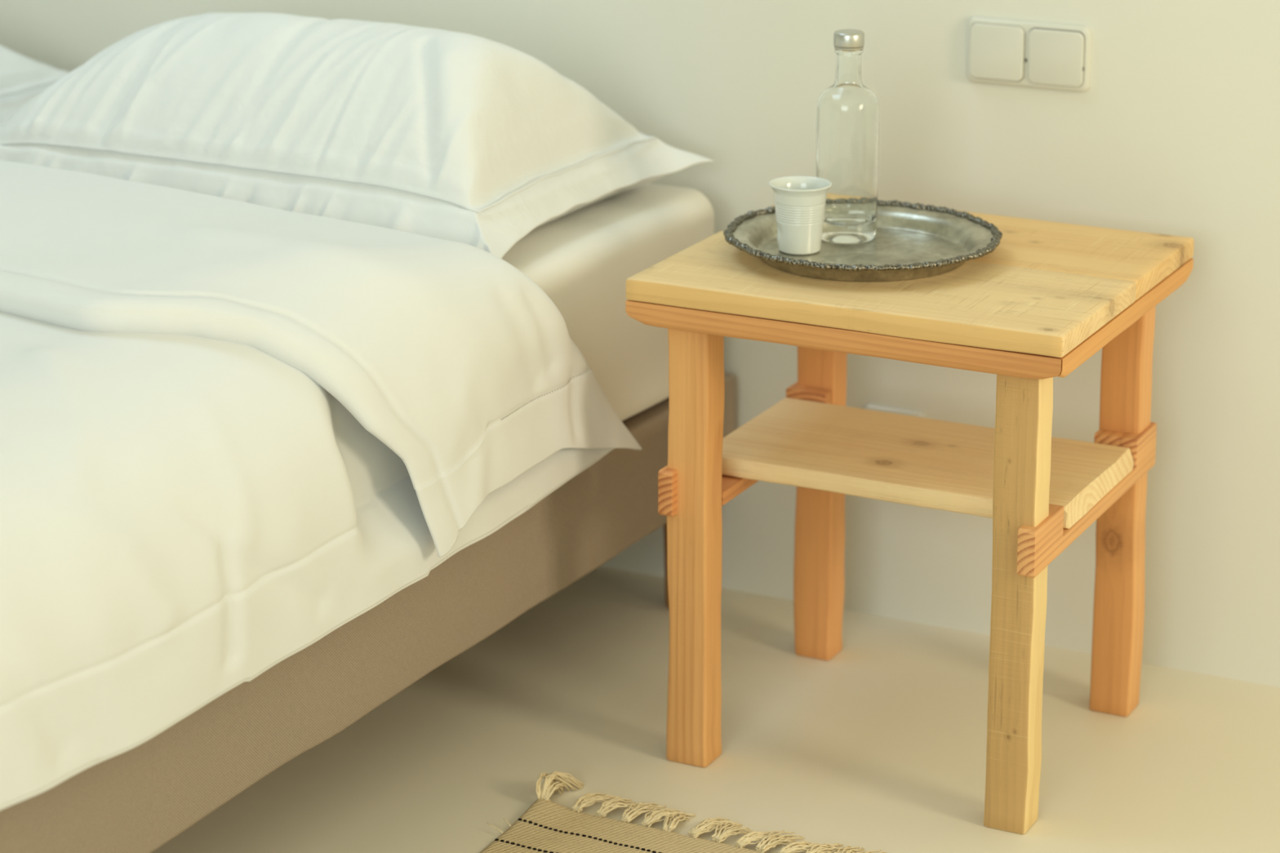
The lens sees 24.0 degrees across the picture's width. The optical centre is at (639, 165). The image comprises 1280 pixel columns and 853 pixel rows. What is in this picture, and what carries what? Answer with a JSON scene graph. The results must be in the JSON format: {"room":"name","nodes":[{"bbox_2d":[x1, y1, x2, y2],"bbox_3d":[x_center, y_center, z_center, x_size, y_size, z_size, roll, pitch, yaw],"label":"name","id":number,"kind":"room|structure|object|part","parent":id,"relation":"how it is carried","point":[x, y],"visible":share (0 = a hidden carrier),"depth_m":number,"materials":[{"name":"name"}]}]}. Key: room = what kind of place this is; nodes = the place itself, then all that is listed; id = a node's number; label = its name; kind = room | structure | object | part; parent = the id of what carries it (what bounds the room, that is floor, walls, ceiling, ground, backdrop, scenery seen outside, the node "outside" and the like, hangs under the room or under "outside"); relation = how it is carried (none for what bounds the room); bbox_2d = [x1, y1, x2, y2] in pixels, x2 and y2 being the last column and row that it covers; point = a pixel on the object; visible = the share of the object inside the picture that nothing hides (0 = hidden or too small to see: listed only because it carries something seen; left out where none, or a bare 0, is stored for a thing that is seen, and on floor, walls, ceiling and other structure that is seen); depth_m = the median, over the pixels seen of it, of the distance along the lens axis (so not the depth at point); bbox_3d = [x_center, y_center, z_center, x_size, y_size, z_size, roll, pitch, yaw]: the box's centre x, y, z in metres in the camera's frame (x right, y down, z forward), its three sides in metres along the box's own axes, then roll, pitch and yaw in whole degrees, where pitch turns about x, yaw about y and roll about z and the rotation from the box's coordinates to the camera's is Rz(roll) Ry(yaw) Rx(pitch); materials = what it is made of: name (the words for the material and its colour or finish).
{"room":"bedroom","nodes":[
{"label":"bedroom","id":0,"kind":"room"},
{"bbox_2d":[0,0,1279,687],"bbox_3d":[0.157,-0.743,3.526,5.800,2.600,0.100,6,14,26],"label":"wall","id":1,"kind":"structure","parent":0,"point":[1175,131],"depth_m":3.52,"materials":[{"name":"paint"}]},
{"bbox_2d":[862,403,926,417],"bbox_3d":[0.304,0.332,3.631,0.081,0.081,0.013,6,14,26],"label":"wall outlet","id":2,"kind":"object","parent":1,"relation":"attached to","point":[872,406],"visible":0.16,"depth_m":3.62,"materials":[{"name":"white plastic"}]},
{"bbox_2d":[965,15,1093,92],"bbox_3d":[0.444,-0.127,3.453,0.150,0.078,0.014,6,14,26],"label":"light switch","id":3,"kind":"object","parent":1,"relation":"attached to","point":[1035,54],"visible":1,"depth_m":3.45,"materials":[{"name":"white plastic"}]},
{"bbox_2d":[151,565,1279,852],"bbox_3d":[-0.944,1.058,1.703,6.000,0.100,4.982,6,14,26],"label":"floor","id":4,"kind":"structure","parent":0,"point":[881,744],"depth_m":3.30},
{"bbox_2d":[0,372,734,852],"bbox_3d":[-1.087,0.510,3.224,1.684,0.290,2.017,6,14,26],"label":"bed base","id":5,"kind":"object","parent":4,"relation":"on","point":[139,799],"visible":0.32,"depth_m":2.98,"materials":[{"name":"brown fabric"}]},
{"bbox_2d":[502,183,714,421],"bbox_3d":[-1.090,0.253,3.148,1.672,0.242,1.965,6,14,26],"label":"mattress","id":6,"kind":"object","parent":5,"relation":"on","point":[583,259],"visible":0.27,"depth_m":3.42,"materials":[{"name":"fabric"}]},
{"bbox_2d":[0,44,68,125],"bbox_3d":[-1.119,-0.143,3.904,0.790,0.189,0.490,6,14,26],"label":"pillow","id":7,"kind":"object","parent":6,"relation":"on","point":[22,78],"visible":0.36,"depth_m":3.85,"materials":[{"name":"fabric"}]},
{"bbox_2d":[0,160,641,810],"bbox_3d":[-1.146,0.240,2.949,1.711,0.361,1.793,6,14,26],"label":"duvet","id":8,"kind":"object","parent":6,"relation":"on","point":[232,432],"visible":1,"depth_m":2.81,"materials":[{"name":"white fabric"}]},
{"bbox_2d":[0,12,714,258],"bbox_3d":[-0.380,-0.076,3.532,0.790,0.222,0.510,7,14,27],"label":"pillow","id":9,"kind":"object","parent":6,"relation":"on","point":[474,140],"visible":0.81,"depth_m":3.36,"materials":[{"name":"fabric"}]},
{"bbox_3d":[0.052,0.471,3.708,0.049,0.152,0.049,6,14,26],"label":"leg","id":10,"kind":"part","parent":5,"relation":"part of","materials":[{"name":"silver wood"}]},
{"bbox_2d":[480,771,886,852],"bbox_3d":[-0.041,0.772,2.660,0.640,0.029,0.992,6,14,26],"label":"rug","id":11,"kind":"object","parent":4,"relation":"on","point":[547,826],"visible":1,"depth_m":3.08,"materials":[{"name":"beige fabric"}]},
{"bbox_2d":[625,204,1194,834],"bbox_3d":[0.297,0.364,3.291,0.480,0.546,0.441,6,14,26],"label":"side table","id":12,"kind":"object","parent":4,"relation":"on","point":[1030,311],"visible":0.85,"depth_m":3.19,"materials":[{"name":"brown wood"}]},
{"bbox_3d":[0.059,0.392,3.226,0.050,0.521,0.044,6,14,26],"label":"leg","id":13,"kind":"part","parent":12,"relation":"part of","materials":[{"name":"orange wood"}]},
{"bbox_3d":[0.212,0.324,3.521,0.049,0.521,0.046,6,14,26],"label":"leg","id":14,"kind":"part","parent":12,"relation":"part of","materials":[{"name":"brown wood"}]},
{"bbox_2d":[723,200,1002,281],"bbox_3d":[0.239,0.083,3.233,0.295,0.029,0.299,-5,14,-21],"label":"serving tray","id":15,"kind":"object","parent":12,"relation":"on","point":[915,241],"visible":0.84,"depth_m":3.25,"materials":[{"name":"silver metal"}]},
{"bbox_2d":[768,175,831,254],"bbox_3d":[0.172,0.055,3.237,0.068,0.075,0.068,0,13,1],"label":"cup","id":16,"kind":"object","parent":15,"relation":"on","point":[800,201],"visible":1,"depth_m":3.22,"materials":[{"name":"white ceramic"}]},
{"bbox_2d":[815,29,879,243],"bbox_3d":[0.226,-0.033,3.277,0.068,0.229,0.068,6,14,26],"label":"bottle","id":17,"kind":"object","parent":15,"relation":"on","point":[847,110],"visible":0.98,"depth_m":3.25,"materials":[{"name":"clear glass"}]},
{"bbox_2d":[721,397,1133,528],"bbox_3d":[0.303,0.322,3.290,0.419,0.024,0.228,6,14,26],"label":"shelf","id":18,"kind":"object","parent":12,"relation":"attached to","point":[816,443],"depth_m":3.26,"materials":[{"name":"brown wood"}]},
{"bbox_3d":[0.385,0.428,3.065,0.049,0.521,0.045,6,14,26],"label":"leg","id":19,"kind":"part","parent":12,"relation":"part of","materials":[{"name":"brown wood"}]},
{"bbox_3d":[0.538,0.361,3.360,0.049,0.521,0.046,6,14,26],"label":"leg","id":20,"kind":"part","parent":12,"relation":"part of","materials":[{"name":"brown wood"}]}
]}

